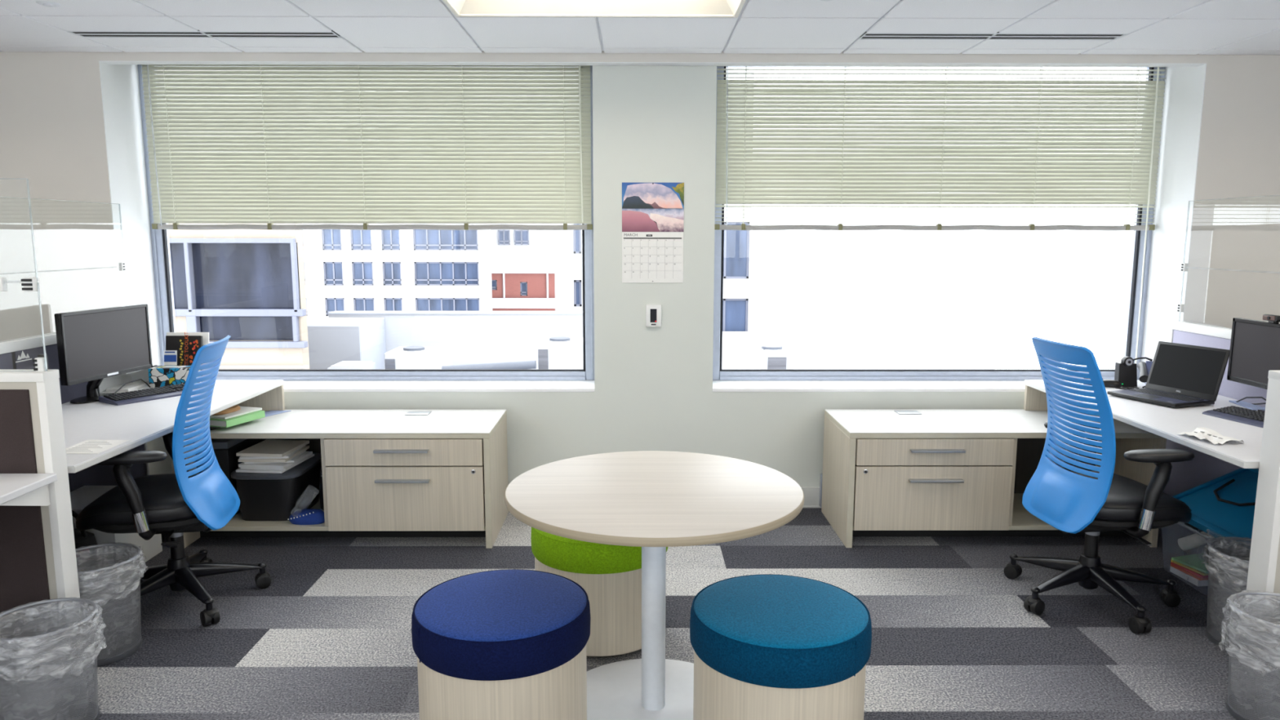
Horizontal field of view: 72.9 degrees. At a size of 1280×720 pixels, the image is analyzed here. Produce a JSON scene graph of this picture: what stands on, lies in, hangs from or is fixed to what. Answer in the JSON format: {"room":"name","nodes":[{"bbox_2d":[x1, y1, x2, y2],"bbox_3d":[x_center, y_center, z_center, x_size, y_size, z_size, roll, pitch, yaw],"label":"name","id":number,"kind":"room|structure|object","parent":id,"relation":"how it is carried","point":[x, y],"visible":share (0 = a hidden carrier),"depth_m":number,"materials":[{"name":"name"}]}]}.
{"room":"office","nodes":[
{"label":"office","id":0,"kind":"room"},
{"bbox_2d":[146,65,1024,487],"bbox_3d":[0.074,-0.457,4.890,5.680,2.570,0.430,0,8,0],"label":"wall","id":1,"kind":"structure","parent":0,"point":[653,385],"depth_m":4.75,"materials":[{"name":"paint"}]},
{"bbox_2d":[137,64,594,380],"bbox_3d":[-1.508,-0.790,4.922,2.516,1.823,0.092,0,8,0],"label":"window","id":2,"kind":"structure","parent":1,"relation":"in","point":[159,237],"depth_m":5.00,"materials":[{"name":"metal"}]},
{"bbox_2d":[141,64,592,230],"bbox_3d":[-1.495,-1.202,4.781,2.457,0.957,0.056,0,8,0],"label":"blind","id":3,"kind":"object","parent":2,"relation":"attached to","point":[206,167],"visible":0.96,"depth_m":4.79,"materials":[{"name":"fabric"}]},
{"bbox_2d":[283,379,594,391],"bbox_3d":[-1.508,0.144,4.904,2.516,0.020,0.314,0,8,0],"label":"window sill","id":4,"kind":"structure","parent":1,"relation":"attached to","point":[585,385],"depth_m":4.81,"materials":[{"name":"paint"}]},
{"bbox_2d":[98,61,1206,374],"bbox_3d":[0.075,-0.796,4.802,5.680,1.873,0.508,0,8,0],"label":"trim","id":5,"kind":"structure","parent":1,"relation":"attached to","point":[1184,83],"depth_m":4.68,"materials":[{"name":"white paint"}]},
{"bbox_2d":[622,182,684,282],"bbox_3d":[0.069,-0.679,4.637,0.330,0.531,0.006,0,8,0],"label":"wall calendar","id":6,"kind":"object","parent":1,"relation":"attached to","point":[653,213],"visible":1,"depth_m":4.64,"materials":[{"name":"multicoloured paper"}]},
{"bbox_2d":[622,182,684,231],"bbox_3d":[0.069,-0.814,4.617,0.330,0.259,0.001,0,8,0],"label":"print","id":7,"kind":"object","parent":6,"relation":"attached to","point":[646,206],"depth_m":4.62,"materials":[{"name":"multicoloured paper"}]},
{"bbox_2d":[645,304,661,326],"bbox_3d":[0.074,-0.240,4.693,0.084,0.121,0.022,0,8,0],"label":"thermostat","id":8,"kind":"object","parent":1,"relation":"attached to","point":[653,312],"visible":1,"depth_m":4.68,"materials":[{"name":"white plastic"}]},
{"bbox_2d":[800,487,820,507],"bbox_3d":[0.074,0.770,4.838,5.640,0.117,0.020,0,8,0],"label":"baseboard","id":9,"kind":"structure","parent":1,"relation":"attached to","point":[811,495],"depth_m":4.84,"materials":[{"name":"plastic"}]},
{"bbox_2d":[819,473,822,507],"bbox_3d":[1.023,0.726,4.814,0.043,0.187,0.042,0,8,0],"label":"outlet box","id":10,"kind":"object","parent":1,"relation":"attached to","point":[821,474],"visible":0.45,"depth_m":4.80,"materials":[{"name":"metal"}]},
{"bbox_2d":[712,379,1025,391],"bbox_3d":[1.656,0.144,4.924,2.516,0.020,0.314,0,8,0],"label":"windowsill","id":11,"kind":"structure","parent":1,"relation":"attached to","point":[719,385],"depth_m":4.83,"materials":[{"name":"paint"}]},
{"bbox_2d":[712,66,1165,380],"bbox_3d":[1.656,-0.789,4.942,2.516,1.823,0.092,0,8,0],"label":"window","id":12,"kind":"structure","parent":1,"relation":"in","point":[1138,244],"depth_m":5.02,"materials":[{"name":"metal"}]},
{"bbox_2d":[714,66,1165,363],"bbox_3d":[1.655,-0.811,4.856,2.478,1.745,0.056,0,8,0],"label":"blind","id":13,"kind":"object","parent":12,"relation":"attached to","point":[988,131],"visible":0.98,"depth_m":4.80,"materials":[{"name":"fabric"}]},
{"bbox_2d":[0,507,1279,719],"bbox_3d":[0.041,1.330,1.337,10.500,0.001,7.310,0,8,0],"label":"floor","id":14,"kind":"structure","parent":0,"point":[954,637],"depth_m":3.36,"materials":[{"name":"carpet"}]},
{"bbox_2d":[0,473,57,506],"bbox_3d":[-2.657,0.824,2.255,1.515,0.737,1.264,0,8,0],"label":"desk","id":15,"kind":"object","parent":14,"relation":"on","point":[15,489],"visible":1,"depth_m":2.75,"materials":[{"name":"white laminate"}]},
{"bbox_2d":[0,369,85,683],"bbox_3d":[-2.819,0.565,2.895,1.798,1.068,0.080,0,8,0],"label":"partition","id":16,"kind":"structure","parent":14,"relation":"on","point":[38,561],"depth_m":2.86,"materials":[{"name":"paint"}]},
{"bbox_2d":[0,178,48,371],"bbox_3d":[-2.776,-0.270,2.784,1.686,0.617,0.044,0,8,0],"label":"screen","id":17,"kind":"object","parent":16,"relation":"on","point":[30,284],"visible":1,"depth_m":2.78,"materials":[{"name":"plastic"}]},
{"bbox_2d":[0,597,102,719],"bbox_3d":[-1.819,0.956,2.652,0.325,0.364,0.324,0,8,0],"label":"waste bin","id":18,"kind":"object","parent":14,"relation":"on","point":[71,708],"visible":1,"depth_m":2.63,"materials":[{"name":"silver metal"}]},
{"bbox_2d":[0,332,149,492],"bbox_3d":[-2.694,0.438,3.809,0.064,1.060,1.750,0,8,0],"label":"wall","id":19,"kind":"structure","parent":14,"relation":"on","point":[94,475],"depth_m":3.97,"materials":[{"name":"paint"}]},
{"bbox_2d":[0,196,125,342],"bbox_3d":[-2.694,-0.392,3.728,0.028,0.609,1.628,0,8,0],"label":"screen","id":20,"kind":"object","parent":19,"relation":"on","point":[121,266],"visible":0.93,"depth_m":4.45,"materials":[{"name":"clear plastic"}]},
{"bbox_2d":[71,510,102,599],"bbox_3d":[-2.389,0.792,3.634,0.207,0.409,0.180,0,8,0],"label":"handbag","id":21,"kind":"object","parent":14,"relation":"on","point":[82,538],"visible":0.1,"depth_m":3.61,"materials":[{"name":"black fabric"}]},
{"bbox_2d":[75,542,146,666],"bbox_3d":[-1.966,0.886,3.144,0.325,0.364,0.324,0,8,0],"label":"waste bin","id":22,"kind":"object","parent":14,"relation":"on","point":[114,646],"visible":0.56,"depth_m":3.12,"materials":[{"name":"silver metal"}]},
{"bbox_2d":[70,485,162,579],"bbox_3d":[-2.473,0.785,3.976,0.355,0.325,0.370,0,8,0],"label":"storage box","id":23,"kind":"object","parent":14,"relation":"on","point":[80,498],"visible":0.25,"depth_m":3.93,"materials":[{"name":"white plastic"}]},
{"bbox_2d":[75,334,271,631],"bbox_3d":[-1.909,0.462,3.541,0.672,1.087,0.661,-2,8,-11],"label":"chair","id":24,"kind":"object","parent":14,"relation":"on","point":[180,502],"visible":0.94,"depth_m":3.40,"materials":[{"name":"blue plastic"}]},
{"bbox_2d":[171,409,508,548],"bbox_3d":[-1.483,0.592,4.433,1.524,0.580,0.597,0,8,0],"label":"credenza","id":25,"kind":"object","parent":14,"relation":"on","point":[386,473],"visible":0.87,"depth_m":4.18,"materials":[{"name":"laminate"}]},
{"bbox_2d":[61,379,284,473],"bbox_3d":[-2.286,0.312,3.796,0.753,0.162,1.760,0,8,0],"label":"desk","id":26,"kind":"object","parent":25,"relation":"on","point":[141,423],"visible":0.59,"depth_m":3.76,"materials":[{"name":"white laminate"}]},
{"bbox_2d":[66,440,128,453],"bbox_3d":[-2.010,0.318,3.180,0.170,0.001,0.214,0,8,0],"label":"paper sheet","id":27,"kind":"object","parent":26,"relation":"on","point":[87,446],"visible":0.91,"depth_m":3.17,"materials":[{"name":"paper"}]},
{"bbox_2d":[54,303,152,404],"bbox_3d":[-2.561,-0.027,4.063,0.180,0.432,0.546,1,8,8],"label":"monitor","id":28,"kind":"object","parent":26,"relation":"on","point":[94,345],"visible":0.93,"depth_m":4.01,"materials":[{"name":"black plastic"}]},
{"bbox_2d":[98,364,157,393],"bbox_3d":[-2.583,0.095,4.382,0.140,0.100,0.280,0,8,0],"label":"tray","id":29,"kind":"object","parent":26,"relation":"on","point":[112,384],"visible":0.45,"depth_m":4.39,"materials":[{"name":"white plastic"}]},
{"bbox_2d":[98,383,199,405],"bbox_3d":[-2.332,0.159,4.175,0.165,0.032,0.445,5,10,31],"label":"keyboard","id":30,"kind":"object","parent":26,"relation":"on","point":[164,392],"visible":0.93,"depth_m":4.09,"materials":[{"name":"plastic"}]},
{"bbox_2d":[147,365,200,387],"bbox_3d":[-2.397,0.084,4.467,0.213,0.100,0.110,0,8,0],"label":"tissue box","id":31,"kind":"object","parent":26,"relation":"on","point":[159,375],"visible":0.64,"depth_m":4.41,"materials":[{"name":"cardboard"}]},
{"bbox_2d":[164,350,177,365],"bbox_3d":[-2.441,-0.011,4.503,0.066,0.078,0.014,0,8,0],"label":"name card","id":32,"kind":"object","parent":31,"relation":"on","point":[170,356],"visible":1,"depth_m":4.50,"materials":[{"name":"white paper"}]},
{"bbox_2d":[165,332,202,376],"bbox_3d":[-2.398,-0.012,4.557,0.185,0.270,0.052,0,8,0],"label":"book","id":33,"kind":"object","parent":26,"relation":"on","point":[187,347],"visible":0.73,"depth_m":4.55,"materials":[{"name":"black paper"}]},
{"bbox_2d":[179,339,183,365],"bbox_3d":[-2.408,-0.015,4.548,0.022,0.184,0.027,0,8,0],"label":"print","id":34,"kind":"object","parent":33,"relation":"attached to","point":[181,341],"depth_m":4.55,"materials":[{"name":"yellow"}]},
{"bbox_2d":[166,332,208,369],"bbox_3d":[-2.394,-0.015,4.588,0.222,0.262,0.042,0,8,0],"label":"folder","id":35,"kind":"object","parent":26,"relation":"on","point":[205,335],"visible":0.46,"depth_m":4.58,"materials":[{"name":"white paper"}]},
{"bbox_2d":[209,426,221,430],"bbox_3d":[-2.115,0.314,4.295,0.155,0.018,0.240,3,9,17],"label":"folder","id":36,"kind":"object","parent":25,"relation":"on","point":[211,427],"visible":0.02,"depth_m":4.20,"materials":[{"name":"black plastic"}]},
{"bbox_2d":[209,410,265,427],"bbox_3d":[-2.057,0.286,4.311,0.240,0.034,0.260,3,9,17],"label":"binder","id":37,"kind":"object","parent":36,"relation":"on","point":[227,423],"visible":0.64,"depth_m":4.22,"materials":[{"name":"green paper"}]},
{"bbox_2d":[209,406,262,419],"bbox_3d":[-2.078,0.260,4.333,0.240,0.010,0.250,3,9,17],"label":"folder","id":38,"kind":"object","parent":37,"relation":"on","point":[244,410],"visible":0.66,"depth_m":4.29,"materials":[{"name":"white paper"}]},
{"bbox_2d":[212,404,240,415],"bbox_3d":[-2.127,0.242,4.315,0.230,0.030,0.170,2,8,13],"label":"envelope","id":39,"kind":"object","parent":38,"relation":"on","point":[236,407],"visible":0.24,"depth_m":4.27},
{"bbox_2d":[193,438,260,516],"bbox_3d":[-2.121,0.570,4.490,0.175,0.393,0.395,0,8,0],"label":"storage box","id":40,"kind":"object","parent":25,"relation":"on","point":[225,450],"visible":0.24,"depth_m":4.31,"materials":[{"name":"black plastic"}]},
{"bbox_2d":[230,452,321,520],"bbox_3d":[-1.850,0.648,4.455,0.349,0.249,0.449,0,8,0],"label":"tub","id":41,"kind":"object","parent":25,"relation":"on","point":[263,496],"visible":0.66,"depth_m":4.27,"materials":[{"name":"black plastic"}]},
{"bbox_2d":[235,462,302,473],"bbox_3d":[-1.853,0.526,4.380,0.235,0.012,0.290,1,8,5],"label":"bundle","id":42,"kind":"object","parent":41,"relation":"on","point":[238,470],"visible":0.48,"depth_m":4.24,"materials":[{"name":"paper"}]},
{"bbox_2d":[240,453,314,470],"bbox_3d":[-1.831,0.513,4.387,0.235,0.011,0.290,1,8,7],"label":"bundle","id":43,"kind":"object","parent":42,"relation":"on","point":[313,455],"visible":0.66,"depth_m":4.25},
{"bbox_2d":[238,451,312,468],"bbox_3d":[-1.835,0.501,4.375,0.235,0.016,0.290,1,8,7],"label":"bundle","id":44,"kind":"object","parent":43,"relation":"on","point":[268,465],"visible":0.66,"depth_m":4.25,"materials":[{"name":"paper"}]},
{"bbox_2d":[244,450,305,463],"bbox_3d":[-1.844,0.483,4.406,0.235,0.009,0.290,-1,8,-7],"label":"bundle","id":45,"kind":"object","parent":44,"relation":"on","point":[293,460],"visible":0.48,"depth_m":4.28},
{"bbox_2d":[238,445,309,462],"bbox_3d":[-1.849,0.473,4.387,0.246,0.014,0.299,0,8,0],"label":"bundle","id":46,"kind":"object","parent":45,"relation":"on","point":[304,448],"visible":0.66,"depth_m":4.25,"materials":[{"name":"paper"}]},
{"bbox_2d":[239,446,302,459],"bbox_3d":[-1.857,0.459,4.391,0.235,0.011,0.290,-1,8,-6],"label":"bundle","id":47,"kind":"object","parent":46,"relation":"on","point":[292,453],"visible":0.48,"depth_m":4.25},
{"bbox_2d":[235,439,309,457],"bbox_3d":[-1.854,0.446,4.387,0.235,0.015,0.290,1,8,5],"label":"bundle","id":48,"kind":"object","parent":47,"relation":"on","point":[268,447],"visible":1,"depth_m":4.34,"materials":[{"name":"paper"}]},
{"bbox_2d":[264,410,291,417],"bbox_3d":[-1.964,0.283,4.564,0.101,0.003,0.227,4,9,25],"label":"folder","id":49,"kind":"object","parent":25,"relation":"on","point":[268,413],"visible":0.57,"depth_m":4.58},
{"bbox_2d":[288,508,324,524],"bbox_3d":[-1.637,0.767,4.277,0.184,0.063,0.110,0,8,0],"label":"pouch","id":50,"kind":"object","parent":25,"relation":"on","point":[307,516],"visible":0.98,"depth_m":4.24,"materials":[{"name":"blue fabric"}]},
{"bbox_2d":[319,467,324,511],"bbox_3d":[-1.595,0.628,4.525,0.103,0.268,0.286,0,8,0],"label":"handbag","id":51,"kind":"object","parent":25,"relation":"on","point":[321,489],"visible":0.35,"depth_m":4.40,"materials":[{"name":"black fabric"}]},
{"bbox_2d":[209,493,485,531],"bbox_3d":[-1.484,0.782,4.477,1.464,0.021,0.543,0,8,0],"label":"shelf","id":52,"kind":"object","parent":25,"relation":"attached to","point":[236,523],"depth_m":4.20,"materials":[{"name":"laminate"}]},
{"bbox_2d":[411,568,590,719],"bbox_3d":[-0.403,0.919,2.561,0.516,0.465,0.516,0,8,0],"label":"round stool","id":53,"kind":"object","parent":14,"relation":"on","point":[509,644],"visible":1,"depth_m":2.37,"materials":[{"name":"fabric"}]},
{"bbox_2d":[411,600,590,680],"bbox_3d":[-0.403,0.765,2.538,0.516,0.110,0.516,0,8,0],"label":"cushion","id":54,"kind":"object","parent":53,"relation":"on","point":[449,646],"depth_m":2.34,"materials":[{"name":"blue fabric"}]},
{"bbox_2d":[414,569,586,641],"bbox_3d":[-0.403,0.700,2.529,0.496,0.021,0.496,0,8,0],"label":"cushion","id":55,"kind":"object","parent":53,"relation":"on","point":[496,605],"depth_m":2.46,"materials":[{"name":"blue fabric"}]},
{"bbox_2d":[530,527,667,657],"bbox_3d":[-0.151,0.816,3.285,0.516,0.465,0.516,0,8,0],"label":"round stool","id":56,"kind":"object","parent":14,"relation":"on","point":[610,575],"visible":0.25,"depth_m":3.05,"materials":[{"name":"laminate"}]},
{"bbox_2d":[530,527,667,573],"bbox_3d":[-0.151,0.661,3.263,0.516,0.110,0.516,0,8,0],"label":"cushion","id":57,"kind":"object","parent":56,"relation":"on","point":[556,554],"depth_m":3.03,"materials":[{"name":"fabric"}]},
{"bbox_2d":[504,450,804,719],"bbox_3d":[0.043,0.757,2.732,0.914,0.738,0.914,0,8,0],"label":"round table","id":58,"kind":"object","parent":14,"relation":"on","point":[653,501],"visible":0.91,"depth_m":2.68,"materials":[{"name":"laminate"}]},
{"bbox_2d":[689,573,871,719],"bbox_3d":[0.402,0.926,2.522,0.516,0.465,0.516,0,8,0],"label":"round stool","id":59,"kind":"object","parent":14,"relation":"on","point":[766,646],"visible":1,"depth_m":2.33,"materials":[{"name":"fabric"}]},
{"bbox_2d":[689,604,871,688],"bbox_3d":[0.402,0.771,2.500,0.516,0.110,0.516,0,8,0],"label":"cushion","id":60,"kind":"object","parent":59,"relation":"on","point":[833,653],"depth_m":2.30,"materials":[{"name":"teal fabric"}]},
{"bbox_2d":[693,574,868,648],"bbox_3d":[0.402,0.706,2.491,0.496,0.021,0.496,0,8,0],"label":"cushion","id":61,"kind":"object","parent":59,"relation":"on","point":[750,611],"depth_m":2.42,"materials":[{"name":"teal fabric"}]},
{"bbox_2d":[821,408,1166,547],"bbox_3d":[1.766,0.593,4.454,1.524,0.580,0.597,0,8,0],"label":"credenza","id":62,"kind":"object","parent":14,"relation":"on","point":[940,472],"visible":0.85,"depth_m":4.21,"materials":[{"name":"laminate"}]},
{"bbox_2d":[853,493,1057,530],"bbox_3d":[1.766,0.783,4.498,1.464,0.021,0.543,0,8,0],"label":"shelf","id":63,"kind":"object","parent":62,"relation":"attached to","point":[1022,519],"depth_m":4.21,"materials":[{"name":"laminate"}]},
{"bbox_2d":[1023,379,1262,468],"bbox_3d":[2.462,0.309,3.850,0.763,0.162,1.713,0,8,0],"label":"desk","id":64,"kind":"object","parent":62,"relation":"on","point":[1163,421],"visible":0.6,"depth_m":3.62,"materials":[{"name":"white laminate"}]},
{"bbox_2d":[1102,379,1121,387],"bbox_3d":[2.427,0.120,4.467,0.104,0.037,0.060,5,9,29],"label":"computer mouse","id":65,"kind":"object","parent":64,"relation":"on","point":[1108,383],"visible":0.84,"depth_m":4.44,"materials":[{"name":"black plastic"}]},
{"bbox_2d":[1114,355,1152,386],"bbox_3d":[2.566,0.058,4.487,0.180,0.154,0.070,1,8,7],"label":"headset","id":66,"kind":"object","parent":64,"relation":"on","point":[1126,371],"visible":1,"depth_m":4.47,"materials":[{"name":"black plastic"}]},
{"bbox_2d":[1137,360,1152,385],"bbox_3d":[2.688,0.074,4.507,0.168,0.118,0.167,4,9,24],"label":"desk phone","id":67,"kind":"object","parent":64,"relation":"on","point":[1144,368],"visible":0.38,"depth_m":4.52,"materials":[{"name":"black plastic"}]},
{"bbox_2d":[1106,341,1229,408],"bbox_3d":[2.493,0.061,4.098,0.321,0.250,0.365,-3,9,-20],"label":"laptop","id":68,"kind":"object","parent":64,"relation":"on","point":[1180,375],"visible":1,"depth_m":4.11,"materials":[{"name":"black plastic"}]},
{"bbox_2d":[1177,426,1244,444],"bbox_3d":[2.190,0.290,3.335,0.164,0.016,0.224,-1,8,-10],"label":"napkin","id":69,"kind":"object","parent":64,"relation":"on","point":[1211,435],"visible":1,"depth_m":3.33,"materials":[{"name":"white paper"}]},
{"bbox_2d":[1202,405,1264,427],"bbox_3d":[2.592,0.248,3.593,0.170,0.032,0.445,-2,8,-13],"label":"keyboard","id":70,"kind":"object","parent":64,"relation":"on","point":[1237,414],"visible":0.7,"depth_m":3.68,"materials":[{"name":"plastic"}]},
{"bbox_2d":[1228,400,1265,410],"bbox_3d":[2.775,0.208,3.957,0.080,0.006,0.220,0,8,0],"label":"paper pad","id":71,"kind":"object","parent":64,"relation":"on","point":[1246,405],"visible":0.71,"depth_m":3.95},
{"bbox_2d":[1226,317,1279,412],"bbox_3d":[2.761,0.048,3.676,0.151,0.404,0.560,0,8,0],"label":"monitor","id":72,"kind":"object","parent":64,"relation":"on","point":[1255,344],"visible":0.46,"depth_m":3.80,"materials":[{"name":"plastic"}]},
{"bbox_2d":[1262,314,1279,323],"bbox_3d":[2.703,-0.172,3.665,0.042,0.034,0.130,-3,9,-19],"label":"webcam","id":73,"kind":"object","parent":72,"relation":"on","point":[1271,318],"visible":1,"depth_m":3.68,"materials":[{"name":"black plastic"}]},
{"bbox_2d":[1004,336,1194,633],"bbox_3d":[1.882,0.466,3.544,0.672,1.087,0.661,-1,8,-5],"label":"chair","id":74,"kind":"object","parent":14,"relation":"on","point":[1091,503],"visible":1,"depth_m":3.44,"materials":[{"name":"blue plastic"}]},
{"bbox_2d":[1162,320,1266,559],"bbox_3d":[2.876,0.435,3.869,0.064,1.060,1.700,0,8,0],"label":"partition","id":75,"kind":"structure","parent":14,"relation":"on","point":[1184,476],"depth_m":4.39,"materials":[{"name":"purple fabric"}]},
{"bbox_2d":[1177,195,1279,328],"bbox_3d":[2.876,-0.404,3.766,0.028,0.632,1.636,0,8,0],"label":"screen","id":76,"kind":"object","parent":75,"relation":"on","point":[1184,267],"visible":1,"depth_m":4.55,"materials":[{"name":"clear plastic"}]},
{"bbox_2d":[1204,537,1251,653],"bbox_3d":[2.269,0.879,3.220,0.326,0.363,0.324,0,8,0],"label":"waste bin","id":77,"kind":"object","parent":14,"relation":"on","point":[1214,633],"visible":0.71,"depth_m":3.23,"materials":[{"name":"silver metal"}]},
{"bbox_2d":[1221,591,1279,719],"bbox_3d":[2.002,0.951,2.712,0.327,0.364,0.322,0,8,0],"label":"waste bin","id":78,"kind":"object","parent":14,"relation":"on","point":[1245,704],"visible":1,"depth_m":2.71,"materials":[{"name":"silver metal"}]},
{"bbox_2d":[1239,369,1279,676],"bbox_3d":[2.956,0.565,2.970,1.650,1.058,0.099,0,8,0],"label":"wall","id":79,"kind":"structure","parent":14,"relation":"on","point":[1264,569],"depth_m":2.95,"materials":[{"name":"paint"}]},
{"bbox_3d":[2.569,0.856,3.682,0.426,0.266,0.544,0,8,0],"label":"storage tote","id":80,"kind":"object","parent":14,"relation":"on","visible":0},
{"bbox_2d":[1169,566,1215,586],"bbox_3d":[2.496,0.950,3.829,0.200,0.027,0.170,-1,8,-6],"label":"paper pad","id":81,"kind":"object","parent":80,"relation":"in","point":[1190,579],"visible":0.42,"depth_m":3.78,"materials":[{"name":"paper"}]},
{"bbox_2d":[1170,564,1213,580],"bbox_3d":[2.496,0.930,3.826,0.200,0.011,0.170,-1,8,-9],"label":"paper pad","id":82,"kind":"object","parent":81,"relation":"on","point":[1171,565],"visible":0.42,"depth_m":3.78,"materials":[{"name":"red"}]},
{"bbox_2d":[1170,561,1213,577],"bbox_3d":[2.496,0.918,3.824,0.200,0.011,0.170,-2,8,-12],"label":"paper pad","id":83,"kind":"object","parent":82,"relation":"on","point":[1172,563],"visible":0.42,"depth_m":3.78,"materials":[{"name":"red"}]},
{"bbox_2d":[1171,560,1216,575],"bbox_3d":[2.496,0.906,3.823,0.200,0.011,0.170,-2,8,-15],"label":"paper pad","id":84,"kind":"object","parent":83,"relation":"on","point":[1172,561],"visible":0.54,"depth_m":3.78,"materials":[{"name":"yellow"}]},
{"bbox_2d":[1171,552,1220,573],"bbox_3d":[2.496,0.894,3.821,0.200,0.011,0.170,-3,9,-17],"label":"paper pad","id":85,"kind":"object","parent":84,"relation":"on","point":[1192,561],"visible":0.64,"depth_m":3.83,"materials":[{"name":"paper"}]},
{"bbox_2d":[1177,531,1225,551],"bbox_3d":[2.489,0.799,3.838,0.056,0.135,0.187,-5,10,-34],"label":"paper roll","id":86,"kind":"object","parent":80,"relation":"in","point":[1197,540],"visible":0.57,"depth_m":3.84,"materials":[{"name":"paper"}]},
{"bbox_2d":[1172,467,1258,553],"bbox_3d":[2.554,0.617,3.638,0.419,0.220,0.560,0,8,0],"label":"bag","id":87,"kind":"object","parent":80,"relation":"on","point":[1215,517],"visible":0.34,"depth_m":3.70,"materials":[{"name":"teal fabric"}]},
{"bbox_2d":[1213,479,1255,506],"bbox_3d":[2.570,0.571,3.691,0.130,0.092,0.263,-1,8,-6],"label":"strap","id":88,"kind":"object","parent":87,"relation":"on","point":[1230,482],"visible":0.8,"depth_m":3.73,"materials":[{"name":"black fabric"}]},
{"bbox_2d":[1214,575,1244,608],"bbox_3d":[2.537,0.950,3.587,0.200,0.090,0.180,1,8,5],"label":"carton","id":89,"kind":"object","parent":80,"relation":"in","point":[1217,575],"visible":0.06,"depth_m":3.59,"materials":[{"name":"plastic"}]},
{"bbox_2d":[1213,559,1248,582],"bbox_3d":[2.527,0.875,3.576,0.220,0.050,0.160,-1,8,-9],"label":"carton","id":90,"kind":"object","parent":89,"relation":"on","point":[1244,559],"visible":0.02,"depth_m":3.56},
{"bbox_2d":[0,50,1279,341],"bbox_3d":[0.019,-0.451,4.850,10.500,2.570,0.510,0,8,0],"label":"wall","id":91,"kind":"structure","parent":0,"point":[52,134],"depth_m":4.51,"materials":[{"name":"grey paint"}]},
{"bbox_2d":[0,0,1279,54],"bbox_3d":[0.043,-1.199,1.147,10.500,0.200,7.410,0,8,0],"label":"ceiling","id":92,"kind":"structure","parent":0,"point":[1153,27],"depth_m":3.86,"materials":[{"name":"tile"}]},
{"bbox_2d":[35,0,60,7],"bbox_3d":[-2.382,-1.431,3.487,0.084,0.012,0.084,0,8,0],"label":"sprinkler","id":93,"kind":"object","parent":92,"relation":"attached to","point":[50,4],"visible":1,"depth_m":3.47,"materials":[{"name":"metal"}]},
{"bbox_2d":[66,30,341,38],"bbox_3d":[-2.016,-1.541,4.023,1.212,0.061,0.123,0,8,0],"label":"ceiling vent","id":94,"kind":"object","parent":92,"relation":"in","point":[199,34],"visible":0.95,"depth_m":4.02,"materials":[{"name":"metal"}]},
{"bbox_2d":[442,0,746,17],"bbox_3d":[-0.182,-1.474,3.390,1.204,0.114,0.594,0,8,0],"label":"ceiling light","id":95,"kind":"object","parent":92,"relation":"attached to","point":[463,8],"visible":1,"depth_m":3.64,"materials":[{"name":"white plastic"}]},
{"bbox_2d":[858,31,1128,39],"bbox_3d":[1.644,-1.541,4.046,1.212,0.061,0.123,0,8,0],"label":"ceiling vent","id":96,"kind":"object","parent":92,"relation":"in","point":[865,36],"visible":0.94,"depth_m":4.05,"materials":[{"name":"metal"}]},
{"label":"outside","id":97,"kind":"structure","parent":0,"visible":0},
{"bbox_2d":[488,151,555,311],"bbox_3d":[-8.657,-8.195,64.279,9.500,29.000,10.310,0,8,0],"label":"brick building","id":98,"kind":"structure","parent":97,"point":[523,271],"depth_m":59.51,"materials":[{"name":"red brick"}]},
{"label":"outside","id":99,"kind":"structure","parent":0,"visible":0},
{"bbox_2d":[191,70,492,323],"bbox_3d":[-17.553,-4.140,51.767,19.550,24.500,14.120,0,8,0],"label":"office block","id":100,"kind":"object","parent":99,"point":[345,269],"visible":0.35,"depth_m":44.74,"materials":[{"name":"concrete"}]},
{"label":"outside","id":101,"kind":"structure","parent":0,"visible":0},
{"bbox_2d":[553,70,754,331],"bbox_3d":[0.396,-1.137,36.208,6.750,19.000,12.000,0,8,0],"label":"building","id":102,"kind":"structure","parent":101,"point":[567,243],"depth_m":29.92,"materials":[{"name":"concrete"}]},
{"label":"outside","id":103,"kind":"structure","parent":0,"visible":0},
{"bbox_2d":[306,311,992,368],"bbox_3d":[0.572,3.372,20.186,16.600,8.615,21.000,0,8,0],"label":"flat roof","id":104,"kind":"structure","parent":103,"point":[473,337],"depth_m":21.64,"materials":[{"name":"concrete"}]},
{"bbox_2d":[327,360,375,368],"bbox_3d":[-5.709,0.457,17.203,0.700,0.780,0.800,0,8,0],"label":"skylight","id":105,"kind":"object","parent":104,"relation":"on","point":[344,364],"visible":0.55,"depth_m":17.02,"materials":[{"name":"white"}]},
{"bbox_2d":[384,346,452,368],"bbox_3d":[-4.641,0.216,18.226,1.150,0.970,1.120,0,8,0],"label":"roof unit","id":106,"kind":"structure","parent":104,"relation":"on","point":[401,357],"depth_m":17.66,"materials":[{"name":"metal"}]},
{"bbox_2d":[441,360,536,368],"bbox_3d":[-3.025,0.412,17.416,1.880,0.815,0.170,0,8,0],"label":"pipe","id":107,"kind":"object","parent":104,"relation":"on","point":[523,364],"visible":0.36,"depth_m":17.30,"materials":[{"name":"metal"}]},
{"bbox_2d":[537,336,583,368],"bbox_3d":[-1.581,0.117,18.231,1.030,1.170,1.120,0,8,0],"label":"roof unit","id":108,"kind":"structure","parent":104,"relation":"on","point":[559,352],"depth_m":17.66,"materials":[{"name":"metal"}]},
{"bbox_2d":[760,344,793,368],"bbox_3d":[2.837,0.211,18.171,0.595,1.010,0.920,0,8,0],"label":"roof unit","id":109,"kind":"structure","parent":104,"relation":"on","point":[772,356],"depth_m":17.70,"materials":[{"name":"metal"}]},
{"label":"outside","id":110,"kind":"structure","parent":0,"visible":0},
{"bbox_2d":[168,222,309,368],"bbox_3d":[-10.437,2.461,18.941,5.856,10.750,10.168,-3,9,-23],"label":"stone building","id":111,"kind":"structure","parent":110,"point":[247,286],"depth_m":15.02,"materials":[{"name":"white stone"}]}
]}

